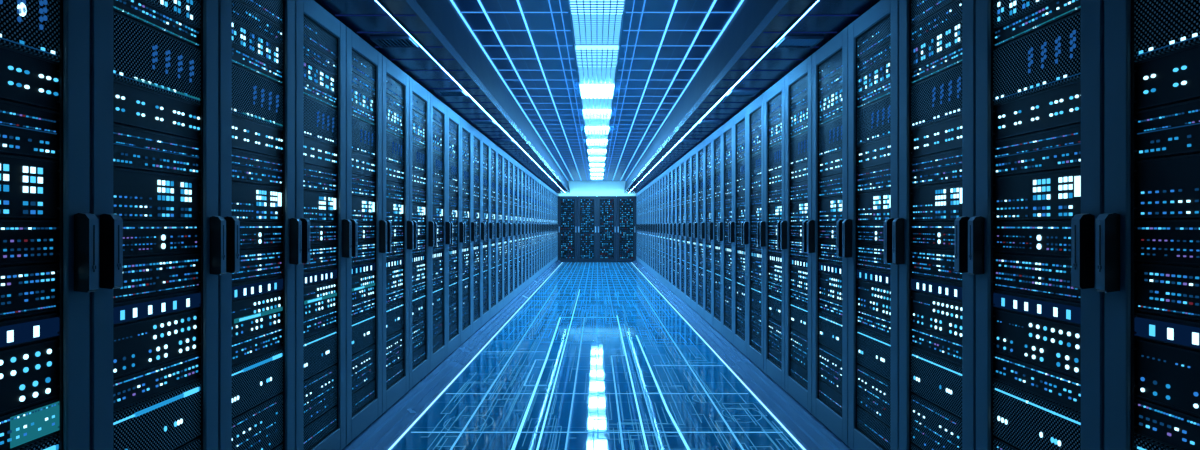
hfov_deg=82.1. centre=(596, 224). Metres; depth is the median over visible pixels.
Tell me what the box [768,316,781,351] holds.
server
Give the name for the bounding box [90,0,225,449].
tall cabinet
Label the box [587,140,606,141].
diffuser
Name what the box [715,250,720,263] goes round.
unit
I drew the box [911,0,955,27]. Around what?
switch
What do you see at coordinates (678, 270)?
server
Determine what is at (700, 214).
unit
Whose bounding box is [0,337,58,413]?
unit
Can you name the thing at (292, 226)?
tall cabinet
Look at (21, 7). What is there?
round lamp
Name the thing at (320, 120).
unit
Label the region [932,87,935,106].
vent
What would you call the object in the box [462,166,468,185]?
unit
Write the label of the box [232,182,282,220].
unit
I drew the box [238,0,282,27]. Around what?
switch
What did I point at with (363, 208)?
unit
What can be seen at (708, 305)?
switch
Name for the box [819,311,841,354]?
unit
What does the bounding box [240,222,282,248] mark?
switch
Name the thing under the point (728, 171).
unit
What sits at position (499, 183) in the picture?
unit
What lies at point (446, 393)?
floor light trace
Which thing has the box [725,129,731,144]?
switch
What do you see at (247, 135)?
server
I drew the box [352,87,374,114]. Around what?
server
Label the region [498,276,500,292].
server
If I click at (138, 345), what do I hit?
unit
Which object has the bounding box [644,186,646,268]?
tall cabinet
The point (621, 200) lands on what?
switch
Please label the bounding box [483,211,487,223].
unit
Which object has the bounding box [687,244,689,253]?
unit
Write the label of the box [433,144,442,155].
switch
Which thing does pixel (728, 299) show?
server
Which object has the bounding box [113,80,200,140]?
server
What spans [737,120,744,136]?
switch
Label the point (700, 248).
unit
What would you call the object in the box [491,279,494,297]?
server
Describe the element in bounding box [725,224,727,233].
switch
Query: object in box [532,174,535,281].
tall cabinet
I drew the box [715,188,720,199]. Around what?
server
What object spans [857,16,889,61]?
switch
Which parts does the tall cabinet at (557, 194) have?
door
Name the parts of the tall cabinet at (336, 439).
handle, patch panel, patch panel, patch panel, patch panel, handle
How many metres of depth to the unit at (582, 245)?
22.81 m
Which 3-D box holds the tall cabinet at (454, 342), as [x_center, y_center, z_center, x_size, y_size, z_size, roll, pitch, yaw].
[-1.780,0.057,6.273,1.039,2.189,0.598,0,0,0]
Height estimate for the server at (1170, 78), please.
0.118 m
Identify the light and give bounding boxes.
[375,0,563,190]
[388,262,562,449]
[450,0,567,179]
[477,0,573,180]
[516,0,580,178]
[548,0,587,180]
[559,0,589,180]
[568,0,625,14]
[570,11,623,44]
[574,45,619,66]
[577,65,616,83]
[579,84,614,98]
[581,97,612,108]
[582,109,611,119]
[583,118,610,126]
[585,127,608,134]
[585,133,608,139]
[586,140,607,145]
[587,146,606,149]
[588,150,605,154]
[588,155,605,157]
[589,158,604,161]
[589,162,604,163]
[589,164,604,167]
[590,169,603,171]
[590,171,603,173]
[591,177,602,179]
[604,0,634,180]
[606,0,645,180]
[613,0,677,178]
[620,0,716,180]
[626,0,743,179]
[630,0,818,190]
[631,262,805,449]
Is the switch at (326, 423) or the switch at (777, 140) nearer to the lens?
the switch at (326, 423)
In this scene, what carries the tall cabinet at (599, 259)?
on the floor
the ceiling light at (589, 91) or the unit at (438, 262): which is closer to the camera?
the unit at (438, 262)
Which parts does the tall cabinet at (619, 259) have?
patch panel, patch panel, patch panel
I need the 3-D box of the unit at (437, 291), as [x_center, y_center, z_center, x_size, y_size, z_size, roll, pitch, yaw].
[-1.668,0.606,5.673,0.704,0.188,0.464,0,0,0]
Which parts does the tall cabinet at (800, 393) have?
handle, patch panel, patch panel, patch panel, patch panel, handle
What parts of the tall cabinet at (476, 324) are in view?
handle, patch panel, patch panel, patch panel, patch panel, handle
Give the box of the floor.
[391,262,802,449]
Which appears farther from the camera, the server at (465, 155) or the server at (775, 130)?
the server at (465, 155)
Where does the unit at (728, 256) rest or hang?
on the patch panel
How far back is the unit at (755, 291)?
5.70 m
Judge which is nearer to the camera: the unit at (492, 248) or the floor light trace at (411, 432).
the floor light trace at (411, 432)
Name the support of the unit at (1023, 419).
in the tall cabinet at (980, 226)
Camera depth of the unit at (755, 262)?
5.70 m
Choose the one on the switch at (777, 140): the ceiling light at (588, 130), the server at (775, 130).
the server at (775, 130)
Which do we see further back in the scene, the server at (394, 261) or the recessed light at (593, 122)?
the recessed light at (593, 122)
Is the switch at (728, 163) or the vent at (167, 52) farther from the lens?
the switch at (728, 163)
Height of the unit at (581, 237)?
0.143 m
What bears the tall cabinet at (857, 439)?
on the floor
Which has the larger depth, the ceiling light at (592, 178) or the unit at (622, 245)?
the unit at (622, 245)
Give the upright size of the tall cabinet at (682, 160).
2.189 m
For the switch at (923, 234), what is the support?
in the tall cabinet at (901, 226)
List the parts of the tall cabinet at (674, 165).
door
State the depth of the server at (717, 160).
7.48 m
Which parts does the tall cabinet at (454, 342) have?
handle, patch panel, patch panel, patch panel, patch panel, handle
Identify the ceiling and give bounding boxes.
[314,0,879,192]
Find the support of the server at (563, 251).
on the switch at (562, 256)
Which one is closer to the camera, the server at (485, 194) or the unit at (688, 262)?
the server at (485, 194)
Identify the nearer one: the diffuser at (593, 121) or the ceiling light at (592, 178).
the diffuser at (593, 121)
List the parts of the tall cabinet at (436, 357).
handle, patch panel, patch panel, patch panel, patch panel, handle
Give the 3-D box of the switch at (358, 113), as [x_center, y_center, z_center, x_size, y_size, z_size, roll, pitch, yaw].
[-1.668,-0.620,3.873,0.704,0.068,0.464,0,0,0]
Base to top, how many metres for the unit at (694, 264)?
0.188 m
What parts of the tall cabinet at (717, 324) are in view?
handle, patch panel, patch panel, patch panel, patch panel, handle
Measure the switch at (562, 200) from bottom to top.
0.114 m
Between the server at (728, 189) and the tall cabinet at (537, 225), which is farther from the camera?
the tall cabinet at (537, 225)
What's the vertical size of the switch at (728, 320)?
0.114 m
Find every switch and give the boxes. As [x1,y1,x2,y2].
[0,219,58,265]
[113,0,200,49]
[123,220,200,256]
[232,44,282,85]
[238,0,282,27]
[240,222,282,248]
[272,442,282,449]
[304,16,336,61]
[304,80,336,109]
[304,405,336,449]
[310,222,336,243]
[352,50,374,85]
[352,104,374,126]
[352,378,374,414]
[358,223,374,240]
[386,75,403,103]
[386,121,403,138]
[386,359,403,388]
[392,223,403,238]
[412,93,425,116]
[412,134,425,148]
[412,344,425,368]
[417,223,425,236]
[433,108,442,127]
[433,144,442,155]
[433,332,442,351]
[437,223,442,235]
[449,120,456,136]
[449,152,456,162]
[449,322,456,339]
[453,224,456,234]
[462,129,468,144]
[462,158,468,167]
[462,314,468,329]
[466,224,468,233]
[473,137,478,150]
[473,164,478,172]
[473,307,478,320]
[483,144,487,155]
[483,301,487,312]
[491,150,494,160]
[491,296,494,306]
[561,199,573,202]
[561,227,573,229]
[561,255,573,257]
[580,199,593,202]
[580,227,593,229]
[580,255,593,257]
[600,199,613,202]
[600,227,613,229]
[600,255,613,257]
[620,199,632,202]
[620,227,632,229]
[620,255,632,257]
[699,150,702,160]
[699,296,702,306]
[706,144,710,155]
[706,301,710,312]
[715,137,720,150]
[715,164,720,172]
[715,307,720,320]
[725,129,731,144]
[725,158,731,167]
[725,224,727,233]
[725,314,731,329]
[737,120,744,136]
[737,152,744,162]
[737,224,740,234]
[737,322,744,339]
[751,108,760,127]
[751,144,760,155]
[751,223,756,235]
[751,332,760,351]
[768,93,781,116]
[768,134,781,148]
[768,223,776,236]
[768,344,781,368]
[790,75,807,103]
[790,121,807,138]
[790,223,801,238]
[790,359,807,388]
[819,50,841,85]
[819,104,841,126]
[819,223,835,240]
[819,378,841,414]
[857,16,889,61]
[857,80,889,109]
[857,222,883,243]
[857,405,889,449]
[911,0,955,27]
[911,44,961,85]
[911,222,953,248]
[911,442,921,449]
[993,0,1080,49]
[993,220,1070,256]
[1135,219,1199,265]
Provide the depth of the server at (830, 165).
3.89 m
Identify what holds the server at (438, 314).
on the switch at (437, 340)
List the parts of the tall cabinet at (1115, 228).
handle, door, patch panel, patch panel, patch panel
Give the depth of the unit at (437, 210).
5.72 m
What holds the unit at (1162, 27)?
in the tall cabinet at (1115, 228)
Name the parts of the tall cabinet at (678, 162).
door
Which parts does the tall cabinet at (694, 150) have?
handle, door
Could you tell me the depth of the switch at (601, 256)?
22.81 m
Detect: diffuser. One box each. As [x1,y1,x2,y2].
[580,85,613,95]
[583,110,610,111]
[584,119,609,123]
[585,127,608,128]
[586,134,607,138]
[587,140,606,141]
[588,146,605,147]
[589,155,604,156]
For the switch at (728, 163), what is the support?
on the unit at (728, 171)
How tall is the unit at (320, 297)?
0.143 m
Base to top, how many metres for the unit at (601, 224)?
0.143 m
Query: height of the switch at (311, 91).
0.068 m
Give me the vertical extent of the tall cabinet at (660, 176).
2.189 m
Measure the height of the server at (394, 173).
0.118 m
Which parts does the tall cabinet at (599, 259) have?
patch panel, patch panel, patch panel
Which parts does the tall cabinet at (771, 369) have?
handle, patch panel, patch panel, patch panel, patch panel, handle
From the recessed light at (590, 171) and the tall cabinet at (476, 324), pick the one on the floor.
the tall cabinet at (476, 324)
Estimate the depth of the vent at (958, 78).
2.51 m
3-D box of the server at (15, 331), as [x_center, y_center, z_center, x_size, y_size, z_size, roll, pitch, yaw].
[-1.668,0.243,1.473,0.704,0.063,0.464,0,0,0]
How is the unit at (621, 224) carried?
on the switch at (621, 228)
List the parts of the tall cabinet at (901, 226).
handle, patch panel, patch panel, patch panel, patch panel, handle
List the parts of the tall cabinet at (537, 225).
door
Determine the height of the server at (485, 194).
0.118 m
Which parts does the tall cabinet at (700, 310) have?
handle, patch panel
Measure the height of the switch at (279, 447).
0.114 m
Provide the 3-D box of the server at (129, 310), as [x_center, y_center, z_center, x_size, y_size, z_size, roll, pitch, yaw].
[-1.668,0.243,2.073,0.704,0.063,0.464,0,0,0]
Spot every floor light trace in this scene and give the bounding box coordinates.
[411,432,782,432]
[446,393,747,393]
[450,287,555,449]
[511,317,560,449]
[523,360,546,385]
[536,289,579,449]
[559,317,618,317]
[565,318,584,449]
[572,333,624,449]
[616,315,647,449]
[624,325,660,449]
[636,335,689,449]
[638,287,743,449]
[653,365,722,365]
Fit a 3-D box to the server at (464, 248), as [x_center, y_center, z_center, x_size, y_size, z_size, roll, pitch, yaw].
[-1.668,0.243,6.873,0.704,0.063,0.464,0,0,0]
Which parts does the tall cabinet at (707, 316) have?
handle, patch panel, patch panel, patch panel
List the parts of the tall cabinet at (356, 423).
handle, patch panel, patch panel, patch panel, patch panel, handle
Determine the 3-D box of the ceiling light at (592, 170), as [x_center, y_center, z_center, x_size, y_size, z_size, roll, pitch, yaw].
[0.000,-1.448,18.300,0.370,0.052,0.660,0,0,0]
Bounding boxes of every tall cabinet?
[0,0,98,449]
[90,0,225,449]
[218,0,301,449]
[295,0,351,449]
[346,26,386,445]
[382,55,413,413]
[409,76,433,389]
[430,93,450,371]
[447,106,463,356]
[461,117,474,343]
[472,126,484,334]
[482,134,492,325]
[490,140,499,318]
[497,146,505,312]
[503,151,510,306]
[509,156,515,301]
[514,160,519,297]
[518,163,523,293]
[522,166,527,290]
[526,169,530,286]
[529,171,533,283]
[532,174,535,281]
[535,176,538,278]
[537,178,540,276]
[539,179,542,275]
[542,182,544,272]
[544,183,546,270]
[545,184,548,269]
[547,186,549,268]
[549,187,551,266]
[550,188,552,265]
[552,190,553,263]
[555,192,557,261]
[557,194,558,259]
[558,196,576,261]
[577,196,596,261]
[597,196,616,261]
[617,196,635,261]
[635,194,636,259]
[636,192,638,261]
[640,190,641,263]
[641,188,643,265]
[642,187,644,266]
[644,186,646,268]
[645,184,648,269]
[647,183,649,270]
[649,182,651,272]
[651,179,654,275]
[653,178,656,276]
[655,176,658,278]
[658,174,661,281]
[660,171,664,283]
[663,169,667,286]
[666,166,671,290]
[670,163,675,293]
[674,160,679,297]
[678,156,684,301]
[683,151,690,306]
[688,146,696,312]
[694,140,703,318]
[701,134,711,325]
[709,126,721,334]
[719,117,732,343]
[730,106,746,356]
[743,93,763,371]
[760,76,784,389]
[780,55,811,413]
[807,26,847,445]
[842,0,898,449]
[892,0,975,449]
[968,0,1103,449]
[1095,0,1199,449]
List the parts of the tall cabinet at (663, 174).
door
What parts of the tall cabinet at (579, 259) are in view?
patch panel, patch panel, patch panel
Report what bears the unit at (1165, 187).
in the tall cabinet at (1115, 228)
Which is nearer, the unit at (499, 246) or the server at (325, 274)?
the server at (325, 274)
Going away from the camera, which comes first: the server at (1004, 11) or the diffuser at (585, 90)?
the server at (1004, 11)
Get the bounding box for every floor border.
[342,260,561,449]
[632,260,851,449]
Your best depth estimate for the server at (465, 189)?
6.91 m
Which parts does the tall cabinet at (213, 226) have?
handle, patch panel, patch panel, patch panel, handle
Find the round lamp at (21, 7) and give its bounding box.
[17,3,26,15]
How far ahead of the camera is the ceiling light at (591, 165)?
16.48 m
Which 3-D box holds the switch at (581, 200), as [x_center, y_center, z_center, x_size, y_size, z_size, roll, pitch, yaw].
[-0.325,-0.802,23.161,0.464,0.114,0.704,0,0,0]
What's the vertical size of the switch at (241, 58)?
0.068 m
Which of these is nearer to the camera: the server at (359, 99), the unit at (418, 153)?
the server at (359, 99)
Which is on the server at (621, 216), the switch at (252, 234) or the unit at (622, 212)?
the unit at (622, 212)
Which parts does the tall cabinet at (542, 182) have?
door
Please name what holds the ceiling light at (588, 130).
attached to the ceiling
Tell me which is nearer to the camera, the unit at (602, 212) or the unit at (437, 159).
the unit at (437, 159)
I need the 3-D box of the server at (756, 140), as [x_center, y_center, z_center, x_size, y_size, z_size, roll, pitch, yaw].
[1.668,-0.700,5.673,0.704,0.088,0.464,0,0,0]
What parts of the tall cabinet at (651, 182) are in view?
door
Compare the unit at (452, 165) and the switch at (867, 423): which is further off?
the unit at (452, 165)
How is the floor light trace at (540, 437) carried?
on the floor
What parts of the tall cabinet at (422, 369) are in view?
handle, patch panel, patch panel, patch panel, patch panel, handle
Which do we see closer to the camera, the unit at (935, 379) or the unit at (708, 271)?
the unit at (935, 379)
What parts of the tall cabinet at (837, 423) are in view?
handle, patch panel, patch panel, patch panel, patch panel, handle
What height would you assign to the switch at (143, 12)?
0.068 m
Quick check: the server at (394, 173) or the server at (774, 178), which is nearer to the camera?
the server at (394, 173)
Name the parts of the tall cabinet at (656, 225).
door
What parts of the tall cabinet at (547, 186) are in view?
door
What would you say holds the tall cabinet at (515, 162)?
on the floor
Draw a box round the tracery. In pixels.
[427,262,797,449]
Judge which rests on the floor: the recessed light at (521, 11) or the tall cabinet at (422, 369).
the tall cabinet at (422, 369)
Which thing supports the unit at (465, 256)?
on the patch panel
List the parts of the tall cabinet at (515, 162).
door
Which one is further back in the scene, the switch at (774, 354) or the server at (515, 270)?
the server at (515, 270)
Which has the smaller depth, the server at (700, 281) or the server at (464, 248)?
the server at (464, 248)
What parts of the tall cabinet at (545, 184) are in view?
door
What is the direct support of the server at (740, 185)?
on the patch panel
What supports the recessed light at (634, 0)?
in the ceiling
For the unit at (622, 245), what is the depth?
22.81 m
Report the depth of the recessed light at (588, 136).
11.37 m
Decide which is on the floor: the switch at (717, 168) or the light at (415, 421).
the light at (415, 421)
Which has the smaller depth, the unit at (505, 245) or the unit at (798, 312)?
the unit at (798, 312)
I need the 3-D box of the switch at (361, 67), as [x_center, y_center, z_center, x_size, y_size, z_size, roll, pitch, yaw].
[-1.668,-0.885,3.873,0.704,0.114,0.464,0,0,0]
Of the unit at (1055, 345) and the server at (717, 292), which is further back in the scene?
the server at (717, 292)
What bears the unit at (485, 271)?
on the server at (485, 287)
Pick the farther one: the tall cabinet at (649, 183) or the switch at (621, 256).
the switch at (621, 256)
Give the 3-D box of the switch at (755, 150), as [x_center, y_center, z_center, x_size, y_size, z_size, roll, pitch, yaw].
[1.668,-0.620,5.673,0.704,0.068,0.464,0,0,0]
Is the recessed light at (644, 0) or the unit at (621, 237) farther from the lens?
the unit at (621, 237)
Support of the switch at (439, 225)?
on the patch panel
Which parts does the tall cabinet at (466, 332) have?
handle, patch panel, patch panel, patch panel, patch panel, handle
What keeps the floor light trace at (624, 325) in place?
on the floor
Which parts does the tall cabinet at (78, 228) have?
patch panel, patch panel, patch panel, door, handle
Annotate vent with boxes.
[17,0,25,21]
[39,0,47,29]
[152,45,157,68]
[165,50,170,73]
[178,55,182,77]
[189,60,193,81]
[253,85,256,104]
[261,89,263,106]
[269,92,271,109]
[276,95,278,111]
[370,36,417,47]
[434,90,466,95]
[471,120,494,123]
[494,139,512,141]
[699,120,722,123]
[727,90,759,95]
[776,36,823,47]
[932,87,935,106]
[940,84,943,103]
[948,80,951,100]
[957,77,960,97]
[1028,47,1032,72]
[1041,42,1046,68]
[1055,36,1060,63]
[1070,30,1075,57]
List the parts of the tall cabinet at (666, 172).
door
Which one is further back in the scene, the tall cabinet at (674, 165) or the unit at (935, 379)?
the tall cabinet at (674, 165)
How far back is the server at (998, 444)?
2.25 m
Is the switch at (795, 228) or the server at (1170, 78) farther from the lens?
the switch at (795, 228)
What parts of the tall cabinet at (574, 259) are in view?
patch panel, patch panel, patch panel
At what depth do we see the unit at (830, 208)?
3.89 m
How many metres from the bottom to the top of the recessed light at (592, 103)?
0.020 m
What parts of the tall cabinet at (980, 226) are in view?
handle, patch panel, patch panel, patch panel, handle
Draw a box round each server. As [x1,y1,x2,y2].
[0,46,58,111]
[0,311,58,348]
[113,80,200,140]
[113,288,200,324]
[144,0,200,28]
[174,435,200,449]
[232,20,282,68]
[232,115,282,158]
[232,275,282,300]
[232,392,282,449]
[304,60,336,95]
[304,137,336,169]
[304,267,336,285]
[304,363,336,426]
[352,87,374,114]
[352,151,374,177]
[352,261,374,275]
[352,343,374,393]
[386,106,403,128]
[386,162,403,183]
[386,256,403,268]
[386,328,403,369]
[412,121,425,139]
[412,170,425,188]
[412,253,425,262]
[412,316,425,351]
[433,133,442,147]
[433,176,442,191]
[433,250,442,258]
[433,307,442,337]
[449,142,456,154]
[449,181,456,194]
[449,247,456,255]
[449,299,456,326]
[462,149,468,160]
[462,185,468,197]
[462,246,468,252]
[462,293,468,317]
[473,155,478,165]
[473,188,478,199]
[473,244,478,250]
[473,288,478,309]
[483,161,487,169]
[483,191,487,201]
[483,283,487,302]
[491,193,494,202]
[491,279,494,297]
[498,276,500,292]
[504,273,506,288]
[514,268,516,281]
[561,205,573,207]
[561,215,573,218]
[561,249,573,254]
[580,205,593,207]
[580,215,593,218]
[580,249,593,254]
[600,205,613,207]
[600,215,613,218]
[600,249,613,254]
[620,205,632,207]
[620,215,632,218]
[620,249,632,254]
[677,268,679,281]
[687,273,689,288]
[693,276,695,292]
[699,193,702,202]
[699,279,702,297]
[706,161,710,169]
[706,191,710,201]
[706,283,710,302]
[715,155,720,165]
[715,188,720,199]
[715,244,720,250]
[715,288,720,309]
[725,149,731,160]
[725,185,731,197]
[725,246,731,252]
[725,293,731,317]
[737,142,744,154]
[737,181,744,194]
[737,247,744,255]
[737,299,744,326]
[751,133,760,147]
[751,176,760,191]
[751,250,760,258]
[751,307,760,337]
[768,121,781,139]
[768,170,781,188]
[768,253,781,262]
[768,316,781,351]
[790,106,807,128]
[790,162,807,183]
[790,256,807,268]
[790,328,807,369]
[819,87,841,114]
[819,151,841,177]
[819,261,841,275]
[819,343,841,393]
[857,60,889,95]
[857,137,889,169]
[857,267,889,285]
[857,363,889,426]
[911,20,961,68]
[911,115,961,158]
[911,275,961,300]
[911,392,961,449]
[993,0,1049,28]
[993,80,1080,140]
[993,288,1080,324]
[993,435,1019,449]
[1135,44,1199,111]
[1135,311,1199,349]
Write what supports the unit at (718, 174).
on the server at (717, 191)
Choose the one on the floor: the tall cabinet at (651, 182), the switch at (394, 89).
the tall cabinet at (651, 182)
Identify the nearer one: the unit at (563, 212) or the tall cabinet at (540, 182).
the tall cabinet at (540, 182)
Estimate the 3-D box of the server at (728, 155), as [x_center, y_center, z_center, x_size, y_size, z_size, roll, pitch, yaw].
[1.668,-0.700,6.873,0.704,0.088,0.464,0,0,0]
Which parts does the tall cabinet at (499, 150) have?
door, handle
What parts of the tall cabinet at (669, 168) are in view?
handle, door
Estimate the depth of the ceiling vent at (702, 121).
7.03 m
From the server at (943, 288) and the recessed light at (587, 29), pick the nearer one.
the server at (943, 288)
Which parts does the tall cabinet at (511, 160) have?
handle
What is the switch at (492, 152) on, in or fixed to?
on the panel
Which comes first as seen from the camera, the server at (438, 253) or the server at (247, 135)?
the server at (247, 135)
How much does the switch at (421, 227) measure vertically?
0.103 m
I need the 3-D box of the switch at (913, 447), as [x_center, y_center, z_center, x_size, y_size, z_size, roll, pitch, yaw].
[1.668,0.969,2.673,0.704,0.114,0.464,0,0,0]
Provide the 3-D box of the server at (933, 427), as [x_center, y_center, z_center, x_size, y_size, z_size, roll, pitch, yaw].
[1.668,0.806,2.673,0.704,0.208,0.464,0,0,0]
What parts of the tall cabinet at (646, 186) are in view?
door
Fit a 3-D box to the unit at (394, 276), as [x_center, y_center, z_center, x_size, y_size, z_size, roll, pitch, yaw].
[-1.668,0.348,4.473,0.704,0.143,0.464,0,0,0]
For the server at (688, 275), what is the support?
on the switch
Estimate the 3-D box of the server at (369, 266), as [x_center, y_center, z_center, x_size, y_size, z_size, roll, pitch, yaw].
[-1.668,0.243,3.873,0.704,0.063,0.464,0,0,0]
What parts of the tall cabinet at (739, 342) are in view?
handle, patch panel, patch panel, patch panel, patch panel, handle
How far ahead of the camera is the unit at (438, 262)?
5.70 m
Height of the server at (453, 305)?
0.208 m
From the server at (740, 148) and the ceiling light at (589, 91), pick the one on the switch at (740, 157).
the server at (740, 148)
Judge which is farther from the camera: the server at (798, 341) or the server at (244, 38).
the server at (798, 341)
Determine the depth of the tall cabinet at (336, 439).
3.29 m
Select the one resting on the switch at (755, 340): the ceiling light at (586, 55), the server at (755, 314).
the server at (755, 314)
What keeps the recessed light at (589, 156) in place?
in the ceiling
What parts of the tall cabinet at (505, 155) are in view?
handle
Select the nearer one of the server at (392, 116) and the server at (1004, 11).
the server at (1004, 11)
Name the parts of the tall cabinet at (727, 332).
handle, patch panel, patch panel, patch panel, patch panel, handle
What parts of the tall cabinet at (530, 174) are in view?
door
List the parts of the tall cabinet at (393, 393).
handle, patch panel, patch panel, patch panel, patch panel, handle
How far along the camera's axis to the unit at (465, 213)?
6.91 m
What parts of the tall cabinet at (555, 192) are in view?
door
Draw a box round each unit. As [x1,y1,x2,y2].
[0,0,58,62]
[0,154,58,218]
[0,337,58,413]
[15,433,58,449]
[113,11,200,104]
[113,167,200,220]
[113,308,200,378]
[113,378,200,449]
[232,64,282,129]
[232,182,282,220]
[232,291,282,340]
[232,346,282,417]
[304,96,336,145]
[304,190,336,221]
[304,279,336,317]
[304,326,336,379]
[352,117,374,157]
[352,196,374,221]
[352,271,374,302]
[352,311,374,354]
[386,132,403,165]
[386,200,403,222]
[386,266,403,291]
[386,300,403,336]
[412,143,425,172]
[412,203,425,222]
[412,261,425,283]
[412,292,425,322]
[433,153,442,177]
[433,205,442,222]
[433,257,442,276]
[433,285,442,311]
[449,160,456,182]
[449,207,456,222]
[449,254,456,271]
[449,279,456,302]
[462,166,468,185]
[462,209,468,223]
[462,252,468,267]
[462,275,468,295]
[473,170,478,188]
[473,210,478,223]
[473,250,478,263]
[473,271,478,289]
[483,175,487,191]
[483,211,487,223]
[483,248,487,260]
[483,268,487,284]
[491,178,494,193]
[491,212,494,223]
[491,246,494,257]
[491,265,494,280]
[498,181,500,195]
[498,213,500,223]
[498,245,501,255]
[498,262,501,276]
[504,184,506,197]
[504,244,506,253]
[504,260,506,273]
[514,189,516,200]
[514,256,516,268]
[561,210,573,214]
[561,223,573,226]
[561,236,573,239]
[561,243,573,248]
[580,210,593,214]
[580,223,593,226]
[580,236,593,239]
[580,243,593,248]
[600,210,613,214]
[600,223,613,226]
[600,236,613,239]
[600,243,613,248]
[620,210,632,214]
[620,223,632,226]
[620,236,632,239]
[620,243,632,248]
[677,189,679,200]
[677,256,679,268]
[687,184,689,197]
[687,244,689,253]
[687,260,689,273]
[692,245,695,255]
[692,262,695,276]
[693,181,695,195]
[693,213,695,223]
[699,178,702,193]
[699,212,702,223]
[699,246,702,257]
[699,265,702,280]
[706,175,710,191]
[706,211,710,223]
[706,248,710,260]
[706,268,710,284]
[715,170,720,188]
[715,210,720,223]
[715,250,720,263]
[715,271,720,289]
[725,166,731,185]
[725,209,731,223]
[725,252,731,267]
[725,275,731,295]
[737,160,744,182]
[737,207,744,222]
[737,254,744,271]
[737,279,744,302]
[751,153,760,177]
[751,205,760,222]
[751,257,760,276]
[751,285,760,311]
[768,143,781,172]
[768,203,781,222]
[768,261,781,283]
[768,292,781,322]
[790,132,807,165]
[790,200,807,222]
[790,266,807,291]
[790,300,807,336]
[819,117,841,157]
[819,196,841,221]
[819,271,841,302]
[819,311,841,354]
[857,96,889,145]
[857,190,889,221]
[857,279,889,317]
[857,326,889,379]
[911,64,961,129]
[911,182,961,220]
[911,291,961,340]
[911,346,961,417]
[993,11,1080,104]
[993,167,1080,220]
[993,308,1080,378]
[993,378,1080,449]
[1135,0,1199,62]
[1135,153,1199,218]
[1135,337,1199,415]
[1135,433,1178,449]
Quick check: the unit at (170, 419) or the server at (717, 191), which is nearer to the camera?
the unit at (170, 419)
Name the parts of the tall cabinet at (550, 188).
door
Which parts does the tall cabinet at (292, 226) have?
handle, patch panel, patch panel, patch panel, patch panel, handle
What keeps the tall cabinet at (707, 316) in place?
on the floor
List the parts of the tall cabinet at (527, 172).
door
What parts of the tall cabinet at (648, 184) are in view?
door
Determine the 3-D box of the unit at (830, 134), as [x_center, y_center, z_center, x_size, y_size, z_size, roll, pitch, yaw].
[1.668,-0.492,3.873,0.704,0.184,0.464,0,0,0]
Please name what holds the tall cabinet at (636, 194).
on the floor
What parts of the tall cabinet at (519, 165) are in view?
door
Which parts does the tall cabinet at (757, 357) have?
handle, patch panel, patch panel, patch panel, patch panel, handle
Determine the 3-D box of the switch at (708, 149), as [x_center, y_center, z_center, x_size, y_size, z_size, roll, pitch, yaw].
[1.668,-0.885,8.073,0.704,0.114,0.464,0,0,0]
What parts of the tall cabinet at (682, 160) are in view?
handle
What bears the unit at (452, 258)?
on the patch panel
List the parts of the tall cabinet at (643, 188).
door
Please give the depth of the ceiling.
5.51 m
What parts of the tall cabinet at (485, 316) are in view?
patch panel, patch panel, patch panel, handle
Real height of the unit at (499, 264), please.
0.188 m
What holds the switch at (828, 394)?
in the tall cabinet at (837, 423)
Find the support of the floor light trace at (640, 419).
on the floor
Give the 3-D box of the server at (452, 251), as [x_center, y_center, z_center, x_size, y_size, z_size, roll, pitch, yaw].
[-1.668,0.243,6.273,0.704,0.063,0.464,0,0,0]
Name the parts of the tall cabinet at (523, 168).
door, handle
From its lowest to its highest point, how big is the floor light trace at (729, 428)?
0.002 m
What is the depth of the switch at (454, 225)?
6.39 m
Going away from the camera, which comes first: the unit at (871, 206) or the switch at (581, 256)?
the unit at (871, 206)
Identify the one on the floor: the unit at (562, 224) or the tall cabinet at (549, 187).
the tall cabinet at (549, 187)
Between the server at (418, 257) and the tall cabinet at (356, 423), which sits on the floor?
the tall cabinet at (356, 423)
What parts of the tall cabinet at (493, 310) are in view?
patch panel, handle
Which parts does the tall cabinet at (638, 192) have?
door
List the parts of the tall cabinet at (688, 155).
handle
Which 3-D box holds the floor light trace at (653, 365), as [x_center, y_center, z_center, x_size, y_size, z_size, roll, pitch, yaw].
[0.800,1.233,6.050,0.612,0.002,0.012,0,0,0]
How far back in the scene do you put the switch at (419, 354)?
5.09 m
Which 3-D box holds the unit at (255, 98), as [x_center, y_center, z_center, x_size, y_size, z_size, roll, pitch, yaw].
[-1.668,-0.492,2.673,0.704,0.184,0.464,0,0,0]
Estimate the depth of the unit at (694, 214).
9.32 m
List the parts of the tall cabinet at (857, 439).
handle, patch panel, patch panel, patch panel, patch panel, handle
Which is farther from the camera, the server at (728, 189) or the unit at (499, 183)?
the unit at (499, 183)
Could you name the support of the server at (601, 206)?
on the switch
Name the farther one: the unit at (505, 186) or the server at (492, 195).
the unit at (505, 186)
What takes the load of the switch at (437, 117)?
on the patch panel
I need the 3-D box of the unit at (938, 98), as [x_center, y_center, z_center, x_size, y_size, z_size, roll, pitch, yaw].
[1.668,-0.492,2.673,0.704,0.184,0.464,0,0,0]
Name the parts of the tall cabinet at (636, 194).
door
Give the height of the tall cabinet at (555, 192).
2.189 m
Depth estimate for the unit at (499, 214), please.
9.30 m
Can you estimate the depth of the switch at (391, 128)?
4.49 m
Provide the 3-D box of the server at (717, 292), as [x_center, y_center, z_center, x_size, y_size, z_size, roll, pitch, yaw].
[1.668,0.806,7.473,0.704,0.208,0.464,0,0,0]
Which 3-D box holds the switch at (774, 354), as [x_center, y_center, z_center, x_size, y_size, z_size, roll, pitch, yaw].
[1.668,0.969,5.073,0.704,0.114,0.464,0,0,0]
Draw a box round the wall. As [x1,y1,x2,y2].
[557,181,636,195]

